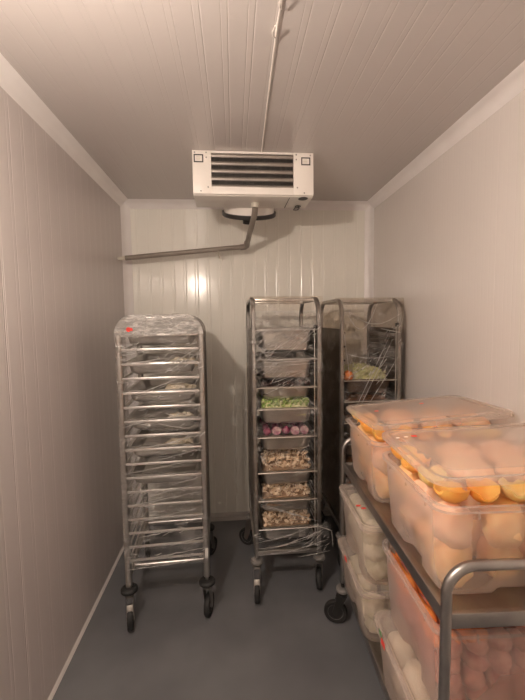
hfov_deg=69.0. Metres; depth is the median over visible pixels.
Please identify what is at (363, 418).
pumpkin
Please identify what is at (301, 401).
greens
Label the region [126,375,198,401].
pan
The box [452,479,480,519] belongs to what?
vegetable
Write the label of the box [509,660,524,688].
vegetable
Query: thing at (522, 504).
vegetable
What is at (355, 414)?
pumpkin
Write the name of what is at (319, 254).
wall
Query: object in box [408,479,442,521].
vegetable
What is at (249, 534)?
rack
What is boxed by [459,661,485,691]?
vegetable
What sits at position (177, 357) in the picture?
cauliflower piece
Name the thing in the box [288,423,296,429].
onion
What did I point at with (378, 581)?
vegetable
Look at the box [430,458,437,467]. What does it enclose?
vegetable
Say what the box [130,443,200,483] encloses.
pan
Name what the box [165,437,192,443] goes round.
cauliflower piece
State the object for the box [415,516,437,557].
vegetable
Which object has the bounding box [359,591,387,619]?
vegetable
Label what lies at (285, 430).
onion
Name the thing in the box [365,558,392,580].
vegetable
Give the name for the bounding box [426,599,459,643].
carrot
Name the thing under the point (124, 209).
trim
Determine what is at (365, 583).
vegetable
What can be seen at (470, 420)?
vegetable
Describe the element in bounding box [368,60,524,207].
trim
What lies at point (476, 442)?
vegetable
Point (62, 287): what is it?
wall
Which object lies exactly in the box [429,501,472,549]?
vegetable
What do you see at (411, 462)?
pumpkin
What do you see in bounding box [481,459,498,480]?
vegetable
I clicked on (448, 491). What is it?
pumpkin
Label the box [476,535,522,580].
vegetable
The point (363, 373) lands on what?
wedges
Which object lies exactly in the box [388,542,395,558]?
vegetable
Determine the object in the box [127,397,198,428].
pan
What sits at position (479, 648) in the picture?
vegetable
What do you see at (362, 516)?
vegetable
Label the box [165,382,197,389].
cauliflower piece
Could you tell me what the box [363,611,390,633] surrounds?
vegetable
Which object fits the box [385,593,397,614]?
vegetable
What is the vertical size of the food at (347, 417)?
0.099 m
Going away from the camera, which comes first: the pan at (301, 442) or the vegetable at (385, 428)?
the vegetable at (385, 428)
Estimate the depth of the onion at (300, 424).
2.38 m
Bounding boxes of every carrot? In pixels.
[388,550,407,583]
[389,563,412,598]
[404,571,421,598]
[412,601,439,648]
[414,597,439,635]
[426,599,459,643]
[457,628,475,642]
[471,628,488,640]
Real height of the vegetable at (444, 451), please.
0.076 m
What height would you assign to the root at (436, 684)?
0.125 m
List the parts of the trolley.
frame, shelf, shelf, frame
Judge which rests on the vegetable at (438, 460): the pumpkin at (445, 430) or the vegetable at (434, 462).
the pumpkin at (445, 430)
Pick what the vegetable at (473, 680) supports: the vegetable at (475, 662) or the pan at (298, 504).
the vegetable at (475, 662)
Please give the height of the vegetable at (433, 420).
0.080 m
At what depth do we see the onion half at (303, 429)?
2.31 m
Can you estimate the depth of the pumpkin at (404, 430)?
1.58 m
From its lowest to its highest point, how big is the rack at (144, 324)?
1.703 m
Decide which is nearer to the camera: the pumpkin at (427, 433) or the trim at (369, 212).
the pumpkin at (427, 433)
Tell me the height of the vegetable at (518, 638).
0.070 m
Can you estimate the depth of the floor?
2.03 m
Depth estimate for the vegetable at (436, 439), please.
1.70 m
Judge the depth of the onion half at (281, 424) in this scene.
2.38 m
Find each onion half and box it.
[272,426,280,434]
[279,423,287,429]
[291,426,299,434]
[300,425,307,433]
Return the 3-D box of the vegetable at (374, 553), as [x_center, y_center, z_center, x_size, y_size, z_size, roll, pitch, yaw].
[0.485,0.862,1.655,0.116,0.104,0.108,2,5,34]
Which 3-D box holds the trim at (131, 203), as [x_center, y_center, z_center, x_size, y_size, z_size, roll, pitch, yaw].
[-0.098,-1.145,3.016,1.987,0.058,0.058,-1,5,-4]
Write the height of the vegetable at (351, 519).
0.108 m
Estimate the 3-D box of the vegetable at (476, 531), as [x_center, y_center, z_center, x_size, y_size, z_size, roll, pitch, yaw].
[0.668,0.590,1.229,0.106,0.141,0.116,3,6,38]
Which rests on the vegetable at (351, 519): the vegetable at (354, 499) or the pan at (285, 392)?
the vegetable at (354, 499)
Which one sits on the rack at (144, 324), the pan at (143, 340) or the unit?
the pan at (143, 340)
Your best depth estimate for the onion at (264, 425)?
2.35 m
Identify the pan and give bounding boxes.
[125,352,197,373]
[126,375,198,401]
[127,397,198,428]
[128,335,196,344]
[128,420,199,456]
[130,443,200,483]
[256,327,312,351]
[256,352,312,378]
[256,375,312,397]
[256,392,313,422]
[257,415,313,449]
[257,444,313,483]
[258,478,313,510]
[258,503,313,538]
[344,376,392,393]
[344,394,392,413]
[344,413,385,434]
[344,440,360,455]
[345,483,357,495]
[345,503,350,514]
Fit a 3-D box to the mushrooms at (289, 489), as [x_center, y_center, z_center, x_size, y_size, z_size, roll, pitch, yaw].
[0.123,0.839,2.531,0.302,0.155,0.497,-1,5,-5]
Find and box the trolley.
[324,436,524,699]
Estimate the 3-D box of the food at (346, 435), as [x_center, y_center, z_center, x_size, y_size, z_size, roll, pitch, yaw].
[0.681,0.591,2.774,0.286,0.096,0.486,-1,5,-5]
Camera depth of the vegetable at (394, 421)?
1.65 m
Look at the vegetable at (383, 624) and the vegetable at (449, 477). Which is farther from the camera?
the vegetable at (383, 624)
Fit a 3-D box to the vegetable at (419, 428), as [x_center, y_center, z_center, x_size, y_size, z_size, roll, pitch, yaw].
[0.781,0.428,1.868,0.110,0.150,0.112,-3,5,-30]
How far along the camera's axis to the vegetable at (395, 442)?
1.70 m
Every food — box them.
[344,391,387,406]
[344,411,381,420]
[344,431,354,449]
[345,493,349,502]
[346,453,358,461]
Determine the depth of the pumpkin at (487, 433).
1.56 m
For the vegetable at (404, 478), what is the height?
0.145 m
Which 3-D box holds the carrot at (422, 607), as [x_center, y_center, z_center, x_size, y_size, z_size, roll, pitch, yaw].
[0.493,0.785,1.117,0.034,0.035,0.157,-1,5,-8]
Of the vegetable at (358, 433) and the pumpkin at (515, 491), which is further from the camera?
the vegetable at (358, 433)
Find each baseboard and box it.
[48,524,135,699]
[135,507,346,525]
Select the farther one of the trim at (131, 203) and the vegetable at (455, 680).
the trim at (131, 203)
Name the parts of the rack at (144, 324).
hoop frame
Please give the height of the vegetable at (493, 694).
0.084 m
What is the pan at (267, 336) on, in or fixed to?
on the rack at (249, 534)
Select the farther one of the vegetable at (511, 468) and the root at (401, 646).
the root at (401, 646)
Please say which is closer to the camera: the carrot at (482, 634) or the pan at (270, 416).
the carrot at (482, 634)
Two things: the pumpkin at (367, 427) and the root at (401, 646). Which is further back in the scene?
the pumpkin at (367, 427)
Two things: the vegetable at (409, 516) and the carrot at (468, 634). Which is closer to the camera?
the carrot at (468, 634)
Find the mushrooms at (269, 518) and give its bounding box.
[259,500,310,526]
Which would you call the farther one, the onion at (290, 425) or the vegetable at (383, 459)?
the onion at (290, 425)
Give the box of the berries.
[256,373,309,394]
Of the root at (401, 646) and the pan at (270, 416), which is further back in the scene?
the pan at (270, 416)
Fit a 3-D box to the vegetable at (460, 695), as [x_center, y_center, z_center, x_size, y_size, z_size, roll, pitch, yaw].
[0.553,0.994,1.116,0.069,0.072,0.070,-1,5,-4]
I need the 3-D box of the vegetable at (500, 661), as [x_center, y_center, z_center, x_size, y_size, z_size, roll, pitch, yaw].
[0.671,0.876,1.094,0.065,0.082,0.071,-2,5,-17]
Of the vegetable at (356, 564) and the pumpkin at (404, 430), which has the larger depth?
the vegetable at (356, 564)
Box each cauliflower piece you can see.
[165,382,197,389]
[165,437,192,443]
[168,411,193,416]
[169,356,197,367]
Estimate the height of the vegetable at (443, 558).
0.150 m
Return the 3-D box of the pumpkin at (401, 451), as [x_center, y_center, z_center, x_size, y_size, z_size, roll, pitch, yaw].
[0.507,0.374,1.367,0.084,0.045,0.090,-2,4,-18]
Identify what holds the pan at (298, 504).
on the rack at (249, 534)
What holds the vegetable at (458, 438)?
on the vegetable
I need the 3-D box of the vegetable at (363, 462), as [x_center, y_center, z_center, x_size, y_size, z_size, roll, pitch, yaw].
[0.520,0.542,1.855,0.108,0.150,0.110,-1,5,-6]
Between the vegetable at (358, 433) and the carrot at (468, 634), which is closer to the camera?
the carrot at (468, 634)
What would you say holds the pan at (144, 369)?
on the rack at (144, 324)
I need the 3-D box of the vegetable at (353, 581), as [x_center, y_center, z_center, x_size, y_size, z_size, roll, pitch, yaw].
[0.501,1.182,1.931,0.112,0.123,0.101,3,6,34]
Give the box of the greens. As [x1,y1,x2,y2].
[257,389,308,414]
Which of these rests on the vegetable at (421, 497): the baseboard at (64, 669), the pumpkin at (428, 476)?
the pumpkin at (428, 476)
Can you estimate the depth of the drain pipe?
2.83 m
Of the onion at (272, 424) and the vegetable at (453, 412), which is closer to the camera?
the vegetable at (453, 412)
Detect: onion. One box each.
[262,423,269,429]
[263,427,271,435]
[271,423,278,428]
[281,425,289,433]
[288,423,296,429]
[297,422,305,429]
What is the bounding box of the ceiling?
[0,0,524,200]
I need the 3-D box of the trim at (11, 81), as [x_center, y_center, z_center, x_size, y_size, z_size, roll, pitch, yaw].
[-0.904,-0.966,0.875,0.058,0.058,4.223,-1,5,-4]
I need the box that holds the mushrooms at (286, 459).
[257,440,310,470]
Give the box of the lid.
[379,629,384,649]
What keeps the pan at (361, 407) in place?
on the rack at (383, 343)
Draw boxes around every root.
[385,630,416,668]
[393,668,407,699]
[398,659,435,699]
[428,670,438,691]
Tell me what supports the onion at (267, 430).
in the pan at (301, 442)
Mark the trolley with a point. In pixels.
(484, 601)
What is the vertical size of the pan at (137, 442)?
0.068 m
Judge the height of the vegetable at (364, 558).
0.118 m
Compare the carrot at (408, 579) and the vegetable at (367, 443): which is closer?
the carrot at (408, 579)
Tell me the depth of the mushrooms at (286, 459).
2.30 m
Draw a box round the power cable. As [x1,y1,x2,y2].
[261,0,281,151]
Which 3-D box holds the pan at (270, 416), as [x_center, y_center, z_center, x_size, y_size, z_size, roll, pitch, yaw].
[0.119,0.368,2.499,0.326,0.100,0.520,-1,5,-5]
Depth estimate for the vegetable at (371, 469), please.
1.72 m
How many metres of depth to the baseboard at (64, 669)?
2.06 m
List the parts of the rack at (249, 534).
panel, frame, panel, frame, latch rod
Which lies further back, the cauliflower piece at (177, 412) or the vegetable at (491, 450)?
the cauliflower piece at (177, 412)
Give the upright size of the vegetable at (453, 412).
0.076 m
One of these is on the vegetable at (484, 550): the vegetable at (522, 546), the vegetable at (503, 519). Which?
the vegetable at (503, 519)
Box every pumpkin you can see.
[351,410,362,420]
[357,413,377,425]
[361,422,383,434]
[372,426,391,441]
[391,425,412,441]
[391,444,416,459]
[401,453,430,472]
[413,426,434,440]
[418,465,446,486]
[433,480,470,503]
[435,423,456,438]
[457,427,479,439]
[466,476,500,503]
[474,425,500,438]
[498,477,524,501]
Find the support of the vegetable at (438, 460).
on the vegetable
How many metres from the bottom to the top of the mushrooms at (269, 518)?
0.157 m
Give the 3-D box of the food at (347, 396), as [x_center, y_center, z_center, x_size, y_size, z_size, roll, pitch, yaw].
[0.678,0.312,2.750,0.289,0.094,0.484,-1,5,-5]
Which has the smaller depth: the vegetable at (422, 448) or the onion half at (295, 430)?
the vegetable at (422, 448)
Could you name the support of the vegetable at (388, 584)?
on the vegetable at (390, 600)
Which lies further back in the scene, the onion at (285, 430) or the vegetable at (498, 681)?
the onion at (285, 430)
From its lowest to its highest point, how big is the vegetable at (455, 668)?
0.084 m
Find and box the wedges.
[344,362,385,379]
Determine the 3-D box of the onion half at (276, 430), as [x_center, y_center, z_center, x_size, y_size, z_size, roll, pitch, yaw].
[0.083,0.485,2.297,0.053,0.050,0.040,-2,5,-14]
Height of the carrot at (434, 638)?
0.035 m
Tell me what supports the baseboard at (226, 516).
attached to the wall at (319, 254)
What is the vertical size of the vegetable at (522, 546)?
0.103 m
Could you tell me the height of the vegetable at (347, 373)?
0.072 m
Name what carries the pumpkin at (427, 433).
on the vegetable at (422, 448)
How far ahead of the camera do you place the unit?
2.15 m
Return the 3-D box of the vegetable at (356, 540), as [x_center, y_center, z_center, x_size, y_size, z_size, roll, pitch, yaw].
[0.505,0.929,1.892,0.112,0.123,0.100,-2,5,-19]
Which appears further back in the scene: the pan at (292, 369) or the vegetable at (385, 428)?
the pan at (292, 369)
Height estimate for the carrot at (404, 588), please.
0.035 m
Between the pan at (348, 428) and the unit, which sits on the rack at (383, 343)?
the pan at (348, 428)
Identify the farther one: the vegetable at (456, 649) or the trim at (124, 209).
the trim at (124, 209)
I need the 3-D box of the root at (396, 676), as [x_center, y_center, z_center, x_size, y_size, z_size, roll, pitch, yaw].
[0.539,1.216,1.396,0.109,0.125,0.103,-5,6,-43]
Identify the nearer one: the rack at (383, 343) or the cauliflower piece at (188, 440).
the cauliflower piece at (188, 440)
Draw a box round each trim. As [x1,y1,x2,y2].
[0,53,126,205]
[120,203,141,524]
[124,199,369,210]
[364,205,373,363]
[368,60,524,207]
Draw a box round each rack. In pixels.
[114,314,216,631]
[239,297,332,603]
[321,298,402,572]
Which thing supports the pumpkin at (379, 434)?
on the vegetable at (383, 459)
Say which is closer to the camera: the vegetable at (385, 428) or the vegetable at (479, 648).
the vegetable at (479, 648)
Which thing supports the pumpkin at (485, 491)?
on the vegetable at (503, 519)
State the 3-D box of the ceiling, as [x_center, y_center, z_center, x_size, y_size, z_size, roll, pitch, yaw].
[0.057,-1.054,0.940,2.147,0.080,4.383,-1,5,-4]
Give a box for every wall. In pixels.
[0,86,132,699]
[130,209,364,516]
[373,89,524,447]
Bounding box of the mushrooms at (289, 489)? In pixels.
[258,474,309,505]
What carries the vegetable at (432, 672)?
in the crate
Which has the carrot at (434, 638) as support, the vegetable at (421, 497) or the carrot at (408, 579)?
the carrot at (408, 579)
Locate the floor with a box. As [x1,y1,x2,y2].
[52,515,385,699]
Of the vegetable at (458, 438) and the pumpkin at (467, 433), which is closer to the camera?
the pumpkin at (467, 433)
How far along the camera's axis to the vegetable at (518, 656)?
1.08 m
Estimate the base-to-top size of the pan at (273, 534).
0.095 m
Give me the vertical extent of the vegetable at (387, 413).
0.076 m
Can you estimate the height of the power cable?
0.027 m
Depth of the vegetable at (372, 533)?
1.61 m
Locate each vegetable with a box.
[344,370,352,379]
[347,493,364,512]
[348,511,357,529]
[348,553,366,579]
[351,577,357,595]
[352,424,367,451]
[353,530,359,547]
[354,504,374,528]
[356,571,376,596]
[358,453,368,473]
[358,542,366,561]
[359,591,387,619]
[360,434,379,461]
[360,539,388,561]
[361,519,384,544]
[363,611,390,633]
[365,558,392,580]
[366,461,376,484]
[371,441,398,475]
[374,469,399,499]
[377,579,385,594]
[381,408,414,422]
[382,572,397,595]
[383,425,393,441]
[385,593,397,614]
[386,414,417,430]
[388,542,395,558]
[392,437,414,447]
[393,465,418,500]
[398,501,420,527]
[408,441,434,468]
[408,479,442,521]
[413,424,421,441]
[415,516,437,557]
[420,414,451,429]
[421,434,446,457]
[422,642,436,670]
[427,665,438,682]
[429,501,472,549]
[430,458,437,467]
[430,539,473,587]
[433,441,481,461]
[435,439,452,463]
[435,462,454,480]
[435,664,461,693]
[437,649,460,674]
[438,682,465,699]
[442,454,496,483]
[446,407,476,418]
[451,413,490,427]
[451,629,462,659]
[452,435,477,444]
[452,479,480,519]
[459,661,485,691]
[460,642,490,671]
[462,683,487,699]
[465,637,488,657]
[469,437,492,460]
[471,519,483,555]
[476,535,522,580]
[478,440,523,464]
[478,496,524,547]
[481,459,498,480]
[484,672,508,699]
[485,667,509,689]
[486,627,512,651]
[487,643,511,673]
[495,455,524,481]
[497,481,524,516]
[506,626,524,652]
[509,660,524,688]
[510,645,524,668]
[516,626,524,633]
[519,535,524,557]
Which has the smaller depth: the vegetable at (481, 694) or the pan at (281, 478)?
the vegetable at (481, 694)
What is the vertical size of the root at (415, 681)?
0.127 m
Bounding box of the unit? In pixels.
[192,150,312,224]
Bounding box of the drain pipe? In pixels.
[117,202,258,260]
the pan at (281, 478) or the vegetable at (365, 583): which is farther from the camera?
the pan at (281, 478)
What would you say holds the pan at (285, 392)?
on the rack at (249, 534)
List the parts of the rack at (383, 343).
panel, frame, panel, frame, latch rod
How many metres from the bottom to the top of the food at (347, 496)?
0.092 m
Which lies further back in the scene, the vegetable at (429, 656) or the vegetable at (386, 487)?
the vegetable at (386, 487)
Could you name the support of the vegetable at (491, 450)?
on the vegetable at (484, 460)
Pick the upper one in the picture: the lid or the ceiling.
the ceiling
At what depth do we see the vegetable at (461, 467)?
1.14 m
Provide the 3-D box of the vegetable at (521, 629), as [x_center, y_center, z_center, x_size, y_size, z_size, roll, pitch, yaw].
[0.748,0.766,1.087,0.069,0.082,0.066,0,5,5]
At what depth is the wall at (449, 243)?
1.89 m
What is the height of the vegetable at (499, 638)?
0.069 m
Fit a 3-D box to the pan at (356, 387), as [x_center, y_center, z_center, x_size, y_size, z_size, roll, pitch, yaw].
[0.676,0.221,2.745,0.326,0.100,0.520,-1,5,-5]
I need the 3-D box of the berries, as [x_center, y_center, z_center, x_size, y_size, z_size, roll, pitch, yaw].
[0.119,0.201,2.483,0.294,0.088,0.482,-1,5,-5]
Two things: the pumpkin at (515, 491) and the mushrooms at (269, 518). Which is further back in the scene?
the mushrooms at (269, 518)
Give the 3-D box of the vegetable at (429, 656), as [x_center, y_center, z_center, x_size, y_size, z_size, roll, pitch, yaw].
[0.526,0.934,1.167,0.076,0.069,0.068,2,5,31]

